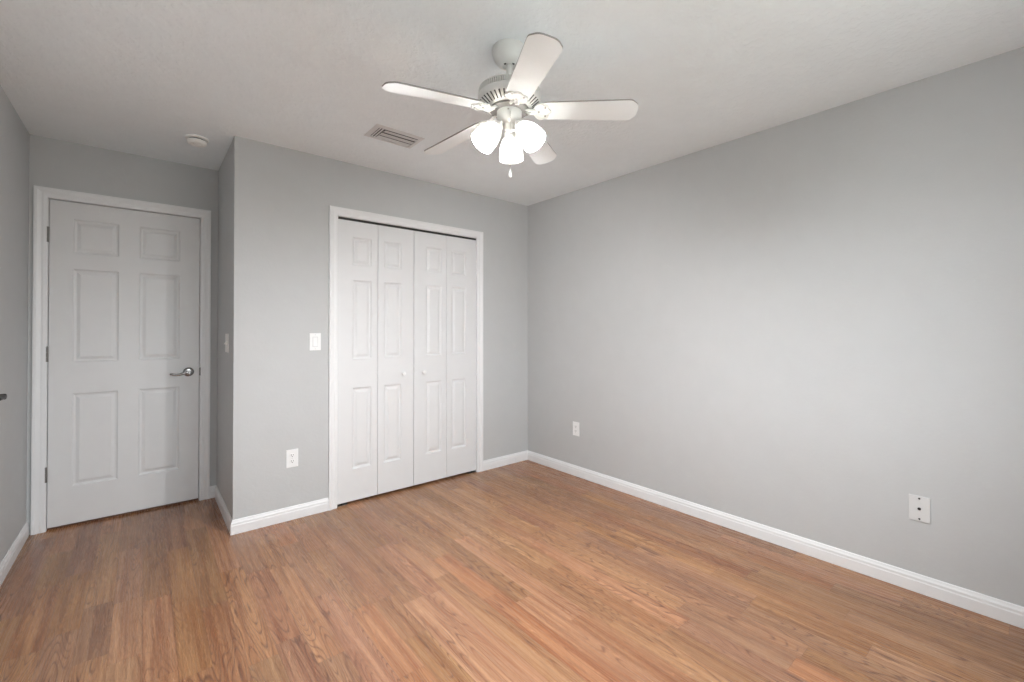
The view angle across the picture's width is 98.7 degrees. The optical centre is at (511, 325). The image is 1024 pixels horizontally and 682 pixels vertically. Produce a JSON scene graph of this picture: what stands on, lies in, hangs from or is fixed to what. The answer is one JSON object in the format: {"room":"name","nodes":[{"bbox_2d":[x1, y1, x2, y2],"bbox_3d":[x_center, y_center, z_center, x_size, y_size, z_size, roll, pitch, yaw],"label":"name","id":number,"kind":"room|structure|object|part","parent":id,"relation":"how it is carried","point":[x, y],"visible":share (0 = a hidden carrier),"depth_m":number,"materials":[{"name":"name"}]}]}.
{"room":"empty bedroom","nodes":[
{"label":"empty bedroom","id":0,"kind":"room"},
{"bbox_2d":[0,394,6,400],"bbox_3d":[-2.150,0.200,1.691,0.179,2.128,0.898,0,-1,-40],"label":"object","id":1,"kind":"structure","parent":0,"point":[2,396],"depth_m":1.96,"materials":[{"name":"metal"}]},
{"bbox_2d":[0,85,29,562],"bbox_3d":[-1.691,0.039,1.011,0.210,2.440,4.680,0,-1,-40],"label":"wall","id":2,"kind":"structure","parent":0,"point":[14,136],"depth_m":2.37,"materials":[{"name":"paint"}]},
{"bbox_2d":[0,521,28,585],"bbox_3d":[-2.678,1.226,2.358,0.013,0.086,0.814,0,-1,-40],"label":"baseboard","id":3,"kind":"structure","parent":2,"relation":"attached to","point":[10,557],"depth_m":2.36,"materials":[{"name":"wood"}]},
{"bbox_2d":[26,134,217,534],"bbox_3d":[-2.651,0.055,3.075,0.963,2.440,0.240,0,-1,-40],"label":"wall","id":4,"kind":"structure","parent":0,"point":[53,163],"depth_m":2.96,"materials":[{"name":"paint"}]},
{"bbox_2d":[31,185,210,534],"bbox_3d":[-2.601,0.210,2.995,0.898,2.128,0.164,0,-1,-40],"label":"door","id":5,"kind":"structure","parent":4,"relation":"in","point":[122,295],"depth_m":2.94,"materials":[{"name":"wood"}]},
{"bbox_3d":[-2.356,0.338,3.126,0.123,0.035,0.052,0,-1,-40],"label":"lever","id":6,"kind":"part","parent":5,"relation":"part of","materials":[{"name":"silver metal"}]},
{"bbox_2d":[210,485,215,497],"bbox_3d":[-2.217,1.233,3.263,0.044,0.086,0.013,0,-1,-40],"label":"baseboard","id":7,"kind":"structure","parent":4,"relation":"attached to","point":[212,488],"depth_m":3.26,"materials":[{"name":"wood"}]},
{"bbox_2d":[217,142,231,512],"bbox_3d":[-2.030,0.056,3.172,0.115,2.440,0.928,0,-1,-40],"label":"wall","id":8,"kind":"structure","parent":0,"point":[225,170],"depth_m":3.01,"materials":[{"name":"paint"}]},
{"bbox_2d":[215,485,231,535],"bbox_3d":[-1.955,1.231,2.973,0.013,0.086,0.796,0,-1,-40],"label":"baseboard","id":9,"kind":"structure","parent":8,"relation":"attached to","point":[221,504],"depth_m":2.92,"materials":[{"name":"wood"}]},
{"bbox_2d":[224,334,228,351],"bbox_3d":[-1.877,0.114,2.888,0.015,0.122,0.117,0,-1,-40],"label":"switch plate","id":10,"kind":"object","parent":8,"relation":"attached to","point":[226,343],"visible":1,"depth_m":2.86,"materials":[{"name":"plastic"}]},
{"bbox_2d":[230,136,527,519],"bbox_3d":[-0.813,0.059,3.509,2.414,2.440,0.115,0,-1,-40],"label":"wall","id":11,"kind":"structure","parent":0,"point":[282,197],"depth_m":2.94,"materials":[{"name":"paint"}]},
{"bbox_2d":[231,498,328,534],"bbox_3d":[-1.488,1.230,2.853,0.575,0.086,0.013,0,-1,-40],"label":"baseboard","id":12,"kind":"structure","parent":11,"relation":"attached to","point":[257,521],"depth_m":2.83,"materials":[{"name":"wood"}]},
{"bbox_2d":[286,449,297,467],"bbox_3d":[-1.446,0.873,2.894,0.073,0.117,0.008,0,-1,-40],"label":"wall outlet","id":13,"kind":"object","parent":11,"relation":"attached to","point":[291,455],"visible":1,"depth_m":2.89,"materials":[{"name":"white plastic"}]},
{"bbox_2d":[309,333,320,350],"bbox_3d":[-1.337,0.110,2.989,0.073,0.117,0.010,0,-1,-40],"label":"light switch","id":14,"kind":"object","parent":11,"relation":"attached to","point":[314,338],"visible":1,"depth_m":2.99,"materials":[{"name":"white plastic"}]},
{"bbox_2d":[337,219,413,506],"bbox_3d":[-1.005,0.261,3.287,0.587,2.029,0.075,0,-1,-40],"label":"door","id":15,"kind":"structure","parent":11,"relation":"in","point":[376,262],"depth_m":3.27,"materials":[{"name":"wood"}]},
{"bbox_2d":[328,205,482,510],"bbox_3d":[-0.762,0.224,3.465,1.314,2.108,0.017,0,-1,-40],"label":"trim","id":16,"kind":"structure","parent":11,"relation":"attached to","point":[334,212],"depth_m":3.08,"materials":[{"name":"wood"}]},
{"bbox_2d":[338,216,475,239],"bbox_3d":[-0.786,-0.762,3.502,1.193,0.015,0.035,0,-1,-40],"label":"closet track","id":17,"kind":"object","parent":11,"relation":"attached to","point":[343,218],"visible":0.64,"depth_m":3.42,"materials":[{"name":"black metal"}]},
{"bbox_2d":[413,231,475,484],"bbox_3d":[-0.547,0.264,3.669,0.596,2.029,0.075,0,-1,-40],"label":"door","id":18,"kind":"structure","parent":11,"relation":"in","point":[444,388],"depth_m":3.65,"materials":[{"name":"wood"}]},
{"bbox_2d":[483,450,527,470],"bbox_3d":[-0.052,1.239,4.052,0.538,0.086,0.013,0,-1,-40],"label":"baseboard","id":19,"kind":"structure","parent":11,"relation":"attached to","point":[488,464],"depth_m":4.04,"materials":[{"name":"wood"}]},
{"bbox_2d":[0,460,1023,681],"bbox_3d":[-0.303,1.298,2.160,3.730,0.060,4.680,0,-1,-40],"label":"floor","id":20,"kind":"structure","parent":0,"point":[527,570],"depth_m":2.03,"materials":[{"name":"laminate"}]},
{"bbox_2d":[0,0,1023,205],"bbox_3d":[-0.314,-1.232,2.171,3.617,0.120,4.680,0,-1,-40],"label":"ceiling","id":21,"kind":"structure","parent":0,"point":[136,77],"depth_m":1.99,"materials":[{"name":"paint"}]},
{"bbox_2d":[185,134,208,146],"bbox_3d":[-1.963,-1.145,2.741,0.124,0.045,0.124,0,-1,-40],"label":"smoke detector","id":22,"kind":"object","parent":21,"relation":"attached to","point":[192,139],"visible":1,"depth_m":2.71,"materials":[{"name":"plastic"}]},
{"bbox_2d":[364,124,424,148],"bbox_3d":[-0.726,-1.161,2.719,0.310,0.012,0.200,0,-1,-40],"label":"ceiling vent","id":23,"kind":"object","parent":21,"relation":"in","point":[380,132],"visible":1,"depth_m":2.70,"materials":[{"name":"metal"}]},
{"bbox_2d":[382,32,637,177],"bbox_3d":[-0.042,-0.892,1.867,1.011,0.565,1.014,0,-1,-40],"label":"ceiling fan","id":24,"kind":"object","parent":21,"relation":"hanging from","point":[509,97],"visible":1,"depth_m":1.80,"materials":[{"name":"white metal"}]},
{"bbox_3d":[-0.292,-0.885,1.697,0.408,0.056,0.119,0,-1,-32],"label":"blade","id":25,"kind":"part","parent":24,"relation":"part of","materials":[{"name":"white wood"}]},
{"bbox_3d":[-0.258,-0.881,2.081,0.408,0.059,0.118,0,-1,39],"label":"blade","id":26,"kind":"part","parent":24,"relation":"part of","materials":[{"name":"white wood"}]},
{"bbox_3d":[-0.104,-0.781,1.821,0.061,0.063,0.053,0,-1,-40],"label":"bulb","id":27,"kind":"part","parent":24,"relation":"part of","materials":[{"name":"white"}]},
{"bbox_3d":[-0.107,-0.783,1.823,0.129,0.133,0.109,0,-1,-40],"label":"lamp shade","id":28,"kind":"part","parent":24,"relation":"part of","materials":[{"name":"white glass"}]},
{"bbox_3d":[-0.011,-0.913,1.866,0.164,0.015,0.164,0,-1,-40],"label":"rotor plate","id":29,"kind":"part","parent":24,"relation":"part of","materials":[{"name":"white metal"}]},
{"bbox_3d":[-0.004,-0.782,1.975,0.118,0.133,0.119,0,-1,-40],"label":"lamp shade","id":30,"kind":"part","parent":24,"relation":"part of","materials":[{"name":"white glass"}]},
{"bbox_3d":[0.078,-0.784,1.810,0.110,0.133,0.128,0,-1,-40],"label":"lamp shade","id":31,"kind":"part","parent":24,"relation":"part of","materials":[{"name":"white glass"}]},
{"bbox_3d":[0.074,-0.781,1.808,0.053,0.063,0.061,0,-1,-40],"label":"bulb","id":32,"kind":"part","parent":24,"relation":"part of","materials":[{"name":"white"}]},
{"bbox_3d":[0.064,-0.896,1.547,0.119,0.044,0.409,0,0,-14],"label":"blade","id":33,"kind":"part","parent":24,"relation":"part of","materials":[{"name":"white wood"}]},
{"bbox_3d":[0.117,-0.890,2.168,0.118,0.050,0.409,0,0,22],"label":"blade","id":34,"kind":"part","parent":24,"relation":"part of","materials":[{"name":"white wood"}]},
{"bbox_3d":[0.316,-0.900,1.839,0.409,0.041,0.118,0,0,4],"label":"blade","id":35,"kind":"part","parent":24,"relation":"part of","materials":[{"name":"white wood"}]},
{"bbox_2d":[528,47,1023,606],"bbox_3d":[1.028,0.057,3.282,0.120,2.440,4.680,0,-1,-40],"label":"wall","id":36,"kind":"structure","parent":0,"point":[809,326],"depth_m":2.41,"materials":[{"name":"paint"}]},
{"bbox_2d":[573,421,578,435],"bbox_3d":[0.546,0.880,3.752,0.008,0.117,0.073,0,-1,-40],"label":"wall outlet","id":37,"kind":"object","parent":36,"relation":"attached to","point":[575,424],"visible":1,"depth_m":3.75,"materials":[{"name":"white plastic"}]},
{"bbox_2d":[527,451,1023,628],"bbox_3d":[1.272,1.230,2.876,0.013,0.086,3.517,0,-1,-40],"label":"baseboard","id":38,"kind":"structure","parent":36,"relation":"attached to","point":[1010,613],"depth_m":2.38,"materials":[{"name":"wood"}]},
{"bbox_2d":[909,494,930,523],"bbox_3d":[1.933,0.869,2.088,0.013,0.120,0.077,0,-1,-40],"label":"cable plate","id":39,"kind":"object","parent":36,"relation":"attached to","point":[919,506],"visible":1,"depth_m":2.09,"materials":[{"name":"white plastic"}]}
]}

